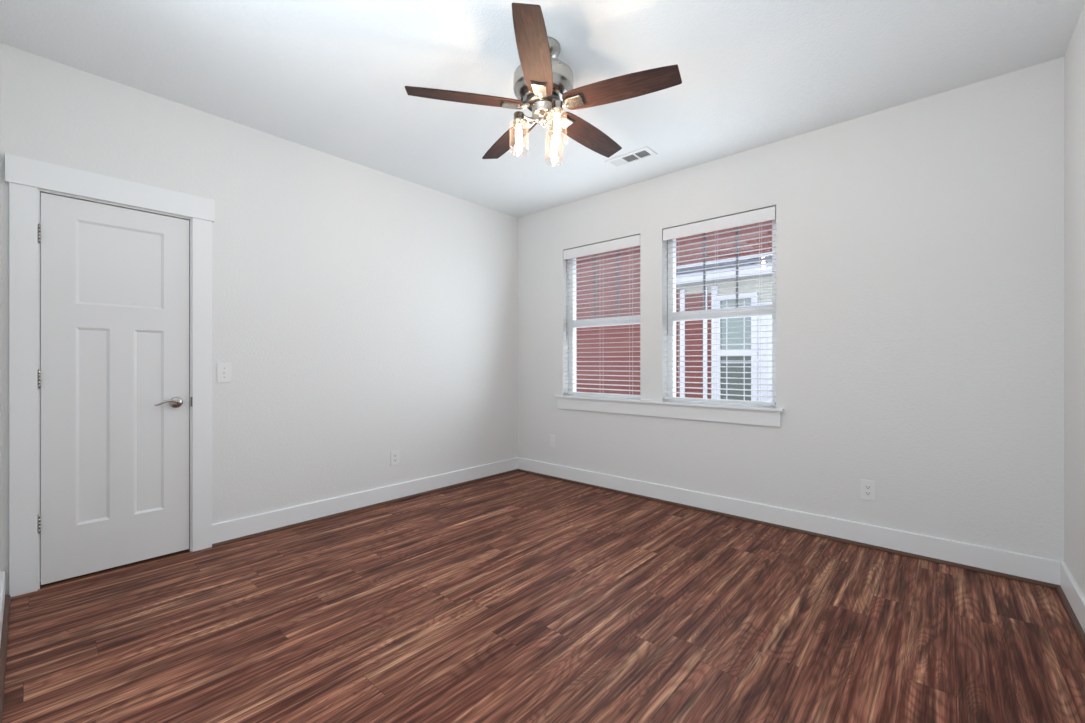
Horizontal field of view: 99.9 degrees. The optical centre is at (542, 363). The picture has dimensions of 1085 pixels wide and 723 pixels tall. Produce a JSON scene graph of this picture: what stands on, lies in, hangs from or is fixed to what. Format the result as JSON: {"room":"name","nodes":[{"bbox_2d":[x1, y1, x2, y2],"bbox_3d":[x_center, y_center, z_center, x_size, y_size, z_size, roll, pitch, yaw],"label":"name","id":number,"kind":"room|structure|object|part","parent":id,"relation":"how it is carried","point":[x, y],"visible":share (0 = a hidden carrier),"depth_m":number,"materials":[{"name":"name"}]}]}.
{"room":"empty bedroom","nodes":[
{"label":"empty bedroom","id":0,"kind":"room"},
{"bbox_2d":[0,42,0,570],"bbox_3d":[-2.289,-0.208,0.076,1.712,2.743,4.656,0,0,-12],"label":"wall","id":1,"kind":"structure","parent":0,"point":[0,42],"depth_m":2.25,"materials":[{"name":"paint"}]},
{"bbox_2d":[0,571,4,643],"bbox_3d":[-2.176,1.093,1.821,1.285,0.139,0.015,0,0,42],"label":"baseboard","id":2,"kind":"structure","parent":1,"relation":"attached to","point":[2,573],"depth_m":2.06,"materials":[{"name":"white paint"}]},
{"bbox_2d":[0,595,10,722],"bbox_3d":[-2.165,1.153,1.833,1.285,0.018,0.018,0,0,42],"label":"trim","id":3,"kind":"structure","parent":1,"relation":"attached to","point":[5,625],"depth_m":1.84,"materials":[{"name":"brown wood"}]},
{"bbox_2d":[1,43,517,594],"bbox_3d":[-1.526,-0.208,3.660,0.150,2.743,3.630,0,0,42],"label":"wall","id":4,"kind":"structure","parent":0,"point":[361,314],"depth_m":3.33,"materials":[{"name":"paint"}]},
{"bbox_2d":[5,153,213,596],"bbox_3d":[-2.414,0.065,2.614,0.145,2.195,0.859,0,0,42],"label":"door frame","id":5,"kind":"structure","parent":4,"relation":"attached to","point":[24,176],"depth_m":2.33,"materials":[{"name":"white paint"}]},
{"bbox_2d":[38,193,192,584],"bbox_3d":[-2.374,0.132,2.577,0.095,2.026,0.640,0,0,42],"label":"door","id":6,"kind":"structure","parent":4,"relation":"in","point":[113,373],"depth_m":2.55,"materials":[{"name":"paint"}]},
{"bbox_3d":[-2.219,0.233,2.699,0.024,0.035,0.117,0,0,42],"label":"lever","id":7,"kind":"part","parent":6,"relation":"part of","materials":[{"name":"silver metal"}]},
{"bbox_3d":[-2.205,0.238,2.751,0.047,0.067,0.067,0,0,42],"label":"handle","id":8,"kind":"part","parent":6,"relation":"part of","materials":[{"name":"silver metal"}]},
{"bbox_2d":[217,363,230,382],"bbox_3d":[-2.050,0.062,2.942,0.020,0.125,0.077,0,0,42],"label":"light switch","id":9,"kind":"object","parent":4,"relation":"attached to","point":[223,369],"visible":1,"depth_m":2.94,"materials":[{"name":"white plastic"}]},
{"bbox_2d":[212,457,517,543],"bbox_3d":[-1.179,1.093,3.928,0.015,0.139,2.768,0,0,42],"label":"baseboard","id":10,"kind":"structure","parent":4,"relation":"attached to","point":[240,527],"depth_m":3.52,"materials":[{"name":"white paint"}]},
{"bbox_2d":[212,469,517,546],"bbox_3d":[-1.166,1.153,3.917,0.018,0.018,2.768,0,0,42],"label":"trim","id":11,"kind":"structure","parent":4,"relation":"attached to","point":[515,470],"depth_m":3.52,"materials":[{"name":"brown wood"}]},
{"bbox_2d":[391,450,398,465],"bbox_3d":[-1.246,0.800,3.857,0.009,0.125,0.077,0,0,42],"label":"power outlet","id":12,"kind":"object","parent":4,"relation":"attached to","point":[394,454],"visible":1,"depth_m":3.85,"materials":[{"name":"white plastic"}]},
{"bbox_2d":[0,0,1084,217],"bbox_3d":[-0.642,-1.655,1.568,4.247,0.150,5.910,0,0,42],"label":"ceiling","id":13,"kind":"structure","parent":0,"point":[331,77],"depth_m":2.38,"materials":[{"name":"paint"}]},
{"bbox_2d":[405,3,681,158],"bbox_3d":[0.035,-1.318,2.328,1.286,0.524,1.228,0,0,42],"label":"ceiling fan","id":14,"kind":"object","parent":13,"relation":"hanging from","point":[542,83],"visible":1,"depth_m":2.18,"materials":[{"name":"brown wood"}]},
{"bbox_3d":[-0.374,-1.282,2.205,0.552,0.006,0.139,0,13,-12],"label":"blade","id":15,"kind":"part","parent":14,"relation":"part of","materials":[{"name":"brown wood"}]},
{"bbox_3d":[-0.192,-1.282,2.623,0.139,0.006,0.552,-14,7,-30],"label":"blade","id":16,"kind":"part","parent":14,"relation":"part of","materials":[{"name":"brown wood"}]},
{"bbox_3d":[-0.118,-1.135,2.283,0.033,0.109,0.033,0,0,42],"label":"light bulb","id":17,"kind":"part","parent":14,"relation":"part of","materials":[{"name":"beige glass"}]},
{"bbox_2d":[513,111,524,127],"bbox_3d":[-0.118,-1.219,2.283,0.062,0.064,0.062,0,0,42],"label":"socket","id":18,"kind":"object","parent":14,"relation":"attached to","point":[519,117],"depth_m":2.26,"materials":[{"name":"silver metal"}]},
{"bbox_3d":[-0.065,-1.227,2.285,0.109,0.040,0.016,0,0,-2],"label":"lamp arm","id":19,"kind":"part","parent":14,"relation":"part of","materials":[{"name":"silver metal"}]},
{"bbox_3d":[-0.033,-1.282,1.902,0.139,0.006,0.552,13,1,5],"label":"blade","id":20,"kind":"part","parent":14,"relation":"part of","materials":[{"name":"brown wood"}]},
{"bbox_3d":[0.041,-1.227,2.230,0.016,0.040,0.109,0,0,-32],"label":"lamp arm","id":21,"kind":"part","parent":14,"relation":"part of","materials":[{"name":"silver metal"}]},
{"bbox_2d":[548,123,556,138],"bbox_3d":[0.061,-1.219,2.397,0.062,0.064,0.062,0,0,42],"label":"bulb","id":22,"kind":"object","parent":14,"relation":"attached to","point":[551,130],"depth_m":2.38,"materials":[{"name":"glass"}]},
{"bbox_3d":[0.061,-1.135,2.397,0.033,0.109,0.033,0,0,42],"label":"light bulb","id":23,"kind":"part","parent":14,"relation":"part of","materials":[{"name":"beige glass"}]},
{"bbox_3d":[0.070,-1.135,2.186,0.033,0.109,0.033,0,0,42],"label":"light bulb","id":24,"kind":"part","parent":14,"relation":"part of","materials":[{"name":"beige glass"}]},
{"bbox_2d":[551,100,563,116],"bbox_3d":[0.070,-1.219,2.186,0.062,0.064,0.062,0,0,42],"label":"socket","id":25,"kind":"object","parent":14,"relation":"attached to","point":[557,105],"depth_m":2.17,"materials":[{"name":"silver metal"}]},
{"bbox_3d":[0.262,-1.282,2.579,0.139,0.006,0.552,-16,-11,40],"label":"blade","id":26,"kind":"part","parent":14,"relation":"part of","materials":[{"name":"brown wood"}]},
{"bbox_3d":[0.360,-1.282,2.134,0.552,0.006,0.139,0,-12,24],"label":"blade","id":27,"kind":"part","parent":14,"relation":"part of","materials":[{"name":"brown wood"}]},
{"bbox_2d":[605,147,656,168],"bbox_3d":[0.676,-1.575,3.506,0.370,0.009,0.160,0,0,42],"label":"ceiling vent","id":28,"kind":"object","parent":13,"relation":"in","point":[646,152],"visible":1,"depth_m":3.50,"materials":[{"name":"white metal"}]},
{"bbox_2d":[2,471,1084,722],"bbox_3d":[-0.642,1.223,1.568,4.247,0.120,5.910,0,0,42],"label":"floor","id":29,"kind":"structure","parent":0,"point":[518,596],"depth_m":1.98,"materials":[{"name":"brown wood"}]},
{"bbox_2d":[518,57,1063,561],"bbox_3d":[1.264,-0.208,3.720,4.247,2.743,0.160,0,0,42],"label":"wall","id":30,"kind":"structure","parent":0,"point":[920,243],"depth_m":2.88,"materials":[{"name":"paint"}]},
{"bbox_2d":[569,250,639,398],"bbox_3d":[0.610,-0.400,4.360,0.870,1.465,0.060,0,0,42],"label":"window","id":31,"kind":"structure","parent":30,"relation":"in","point":[572,330],"depth_m":4.56,"materials":[{"name":"white plastic"}]},
{"bbox_2d":[563,235,639,396],"bbox_3d":[0.551,-0.411,4.293,0.856,1.424,0.070,0,0,42],"label":"window blind","id":32,"kind":"object","parent":31,"relation":"attached to","point":[632,241],"visible":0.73,"depth_m":4.26,"materials":[{"name":"white plastic"}]},
{"bbox_3d":[0.557,0.292,4.300,0.848,0.018,0.052,0,0,42],"label":"rail","id":33,"kind":"part","parent":32,"relation":"part of","materials":[{"name":"white plastic"}]},
{"bbox_3d":[0.609,-0.395,4.359,0.766,0.076,0.050,0,0,42],"label":"meeting rail","id":34,"kind":"part","parent":31,"relation":"part of","materials":[{"name":"white plastic"}]},
{"bbox_2d":[558,397,780,426],"bbox_3d":[0.921,0.396,3.905,2.040,0.110,0.018,0,0,42],"label":"trim board","id":35,"kind":"object","parent":30,"relation":"attached to","point":[740,416],"visible":0.91,"depth_m":3.72,"materials":[{"name":"white paint"}]},
{"bbox_2d":[555,395,783,411],"bbox_3d":[0.945,0.331,3.932,2.080,0.020,0.134,0,0,42],"label":"window sill","id":36,"kind":"structure","parent":30,"relation":"attached to","point":[731,406],"depth_m":3.73,"materials":[{"name":"white paint"}]},
{"bbox_2d":[667,220,775,406],"bbox_3d":[1.419,-0.400,3.643,0.883,1.465,0.060,0,0,42],"label":"window","id":37,"kind":"structure","parent":30,"relation":"in","point":[671,350],"depth_m":3.71,"materials":[{"name":"white plastic"}]},
{"bbox_2d":[663,206,775,404],"bbox_3d":[1.361,-0.411,3.576,0.869,1.424,0.070,0,0,42],"label":"window blind","id":38,"kind":"object","parent":37,"relation":"attached to","point":[766,214],"visible":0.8,"depth_m":3.53,"materials":[{"name":"white plastic"}]},
{"bbox_3d":[1.366,0.292,3.583,0.861,0.018,0.052,0,0,42],"label":"rail","id":39,"kind":"part","parent":38,"relation":"part of","materials":[{"name":"white plastic"}]},
{"bbox_3d":[1.366,-0.395,3.582,0.651,1.365,0.053,0,0,42],"label":"ladder cord","id":40,"kind":"part","parent":38,"relation":"part of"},
{"bbox_3d":[1.419,-0.395,3.642,0.779,0.076,0.050,0,0,42],"label":"meeting rail","id":41,"kind":"part","parent":37,"relation":"part of","materials":[{"name":"white plastic"}]},
{"bbox_2d":[518,469,1058,588],"bbox_3d":[1.195,1.153,3.643,3.917,0.018,0.018,0,0,42],"label":"trim","id":42,"kind":"structure","parent":30,"relation":"attached to","point":[1027,580],"depth_m":3.00,"materials":[{"name":"brown wood"}]},
{"bbox_2d":[518,457,1059,584],"bbox_3d":[1.206,1.093,3.655,3.917,0.139,0.015,0,0,42],"label":"baseboard","id":43,"kind":"structure","parent":30,"relation":"attached to","point":[1003,561],"depth_m":3.00,"materials":[{"name":"white paint"}]},
{"bbox_2d":[861,479,875,500],"bbox_3d":[2.066,0.806,2.897,0.077,0.125,0.009,0,0,42],"label":"power outlet","id":44,"kind":"object","parent":30,"relation":"attached to","point":[868,488],"visible":1,"depth_m":2.89,"materials":[{"name":"white plastic"}]},
{"bbox_2d":[1064,3,1084,595],"bbox_3d":[0.860,-0.208,0.197,0.120,2.743,5.650,0,0,42],"label":"wall","id":45,"kind":"structure","parent":0,"point":[1074,58],"depth_m":2.16,"materials":[{"name":"paint"}]},
{"bbox_2d":[1056,585,1084,648],"bbox_3d":[0.797,1.153,0.253,0.018,0.018,5.650,0,0,42],"label":"trim","id":46,"kind":"structure","parent":45,"relation":"attached to","point":[1072,616],"depth_m":2.08,"materials":[{"name":"brown wood"}]},
{"bbox_2d":[1060,561,1084,632],"bbox_3d":[0.809,1.093,0.242,0.015,0.139,5.650,0,0,42],"label":"baseboard","id":47,"kind":"structure","parent":45,"relation":"attached to","point":[1076,598],"depth_m":2.12,"materials":[{"name":"white paint"}]},
{"label":"outside","id":48,"kind":"structure","parent":0,"visible":0},
{"bbox_3d":[19.683,1.988,27.495,80.000,0.950,59.820,0,0,42],"label":"ground","id":49,"kind":"structure","parent":48,"visible":0},
{"bbox_2d":[576,220,771,401],"bbox_3d":[2.967,-1.412,12.014,13.500,6.450,5.165,0,0,42],"label":"neighbouring house","id":50,"kind":"structure","parent":49,"relation":"on","point":[634,337],"depth_m":8.76,"materials":[{"name":"red"}]},
{"bbox_3d":[3.514,-0.697,8.289,0.547,0.920,0.008,0,0,42],"label":"pane","id":51,"kind":"part","parent":50,"relation":"part of","materials":[{"name":"glass"}]},
{"bbox_3d":[3.514,0.348,8.289,0.547,0.950,0.008,0,0,42],"label":"pane","id":52,"kind":"part","parent":50,"relation":"part of","materials":[{"name":"glass"}]},
{"bbox_3d":[4.612,0.228,7.307,2.197,2.570,0.030,0,0,42],"label":"wall panel","id":53,"kind":"part","parent":50,"relation":"part of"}
]}

